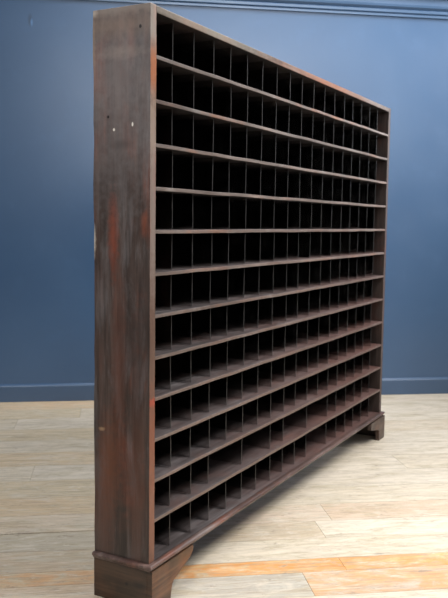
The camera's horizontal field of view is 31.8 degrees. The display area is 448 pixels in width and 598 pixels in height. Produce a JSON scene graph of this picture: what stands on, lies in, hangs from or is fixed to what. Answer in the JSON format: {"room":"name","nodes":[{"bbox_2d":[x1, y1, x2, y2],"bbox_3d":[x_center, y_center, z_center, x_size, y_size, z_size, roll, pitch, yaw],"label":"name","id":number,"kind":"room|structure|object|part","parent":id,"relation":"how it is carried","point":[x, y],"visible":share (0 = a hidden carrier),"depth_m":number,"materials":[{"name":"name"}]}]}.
{"room":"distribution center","nodes":[
{"label":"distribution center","id":0,"kind":"room"},
{"bbox_2d":[0,0,447,383],"bbox_3d":[0.164,-1.378,5.812,11.000,4.350,0.120,0,6,-8],"label":"wall","id":1,"kind":"structure","parent":0,"point":[399,64],"depth_m":5.71,"materials":[{"name":"blue paint"}]},
{"bbox_2d":[0,377,447,401],"bbox_3d":[0.148,0.679,5.943,11.000,0.129,0.020,0,6,-8],"label":"baseboard","id":2,"kind":"structure","parent":1,"relation":"attached to","point":[412,385],"depth_m":5.76,"materials":[{"name":"blue paint"}]},
{"bbox_2d":[84,0,447,19],"bbox_3d":[0.189,-2.189,5.631,11.000,0.200,0.085,0,6,-8],"label":"trim","id":3,"kind":"structure","parent":1,"relation":"attached to","point":[430,9],"depth_m":5.75,"materials":[{"name":"blue paint"}]},
{"bbox_2d":[0,394,447,597],"bbox_3d":[0.706,1.156,2.104,11.000,0.060,8.075,0,6,-8],"label":"floor","id":4,"kind":"structure","parent":0,"point":[367,518],"depth_m":3.50,"materials":[{"name":"beige wood"}]},
{"bbox_2d":[92,2,390,597],"bbox_3d":[0.278,-0.045,3.734,0.253,2.003,2.574,4,6,29],"label":"tall cabinet","id":5,"kind":"object","parent":4,"relation":"on","point":[240,191],"visible":1,"depth_m":3.05,"materials":[{"name":"brown wood"}]},
{"bbox_3d":[-0.335,-0.027,2.637,0.233,1.841,0.035,4,6,29],"label":"panel","id":6,"kind":"part","parent":5,"relation":"part of","materials":[{"name":"brown wood"}]},
{"bbox_3d":[0.267,0.803,3.814,0.250,0.024,2.570,4,6,29],"label":"plinth moulding","id":7,"kind":"part","parent":5,"relation":"part of","materials":[{"name":"brown wood"}]},
{"bbox_2d":[154,388,379,522],"bbox_3d":[0.265,0.651,3.802,0.217,0.014,2.471,4,6,29],"label":"shelf","id":8,"kind":"object","parent":5,"relation":"attached to","point":[220,469],"depth_m":3.39,"materials":[{"name":"brown wood"}]},
{"bbox_2d":[155,366,379,481],"bbox_3d":[0.267,0.512,3.789,0.217,0.015,2.471,4,6,29],"label":"shelf","id":9,"kind":"object","parent":5,"relation":"attached to","point":[180,460],"depth_m":3.33,"materials":[{"name":"brown wood"}]},
{"bbox_2d":[155,343,380,441],"bbox_3d":[0.269,0.373,3.775,0.217,0.014,2.471,4,6,29],"label":"shelf","id":10,"kind":"object","parent":5,"relation":"attached to","point":[179,422],"depth_m":3.35,"materials":[{"name":"brown wood"}]},
{"bbox_2d":[155,321,381,400],"bbox_3d":[0.271,0.233,3.762,0.217,0.015,2.471,4,6,29],"label":"shelf","id":11,"kind":"object","parent":5,"relation":"attached to","point":[178,384],"depth_m":3.34,"materials":[{"name":"brown wood"}]},
{"bbox_2d":[155,298,382,359],"bbox_3d":[0.273,0.094,3.748,0.217,0.014,2.471,4,6,29],"label":"shelf","id":12,"kind":"object","parent":5,"relation":"attached to","point":[162,351],"depth_m":3.35,"materials":[{"name":"brown wood"}]},
{"bbox_2d":[155,252,383,275],"bbox_3d":[0.276,-0.185,3.721,0.217,0.014,2.471,4,6,29],"label":"shelf","id":13,"kind":"object","parent":5,"relation":"attached to","point":[277,261],"depth_m":3.34,"materials":[{"name":"brown wood"}]},
{"bbox_2d":[155,275,383,317],"bbox_3d":[0.274,-0.045,3.734,0.217,0.015,2.471,4,6,29],"label":"shelf","id":14,"kind":"object","parent":5,"relation":"attached to","point":[177,307],"depth_m":3.35,"materials":[{"name":"brown wood"}]},
{"bbox_2d":[155,228,384,233],"bbox_3d":[0.278,-0.324,3.707,0.217,0.015,2.471,4,6,29],"label":"shelf","id":15,"kind":"object","parent":5,"relation":"attached to","point":[157,230],"depth_m":3.41,"materials":[{"name":"brown wood"}]},
{"bbox_2d":[156,143,385,183],"bbox_3d":[0.281,-0.603,3.680,0.217,0.015,2.471,4,6,29],"label":"shelf","id":16,"kind":"object","parent":5,"relation":"attached to","point":[180,152],"depth_m":3.29,"materials":[{"name":"brown wood"}]},
{"bbox_2d":[156,187,385,207],"bbox_3d":[0.280,-0.463,3.694,0.217,0.015,2.471,4,6,29],"label":"shelf","id":17,"kind":"object","parent":5,"relation":"attached to","point":[212,194],"depth_m":3.31,"materials":[{"name":"brown wood"}]},
{"bbox_2d":[156,99,386,160],"bbox_3d":[0.283,-0.742,3.666,0.217,0.015,2.471,4,6,29],"label":"shelf","id":18,"kind":"object","parent":5,"relation":"attached to","point":[163,107],"depth_m":3.27,"materials":[{"name":"brown wood"}]},
{"bbox_2d":[156,55,387,136],"bbox_3d":[0.285,-0.881,3.653,0.217,0.014,2.471,4,6,29],"label":"shelf","id":19,"kind":"object","parent":5,"relation":"attached to","point":[179,71],"depth_m":3.23,"materials":[{"name":"brown wood"}]},
{"bbox_3d":[0.874,-0.225,4.822,0.233,1.841,0.035,4,6,29],"label":"panel","id":20,"kind":"part","parent":5,"relation":"part of","materials":[{"name":"brown wood"}]}
]}

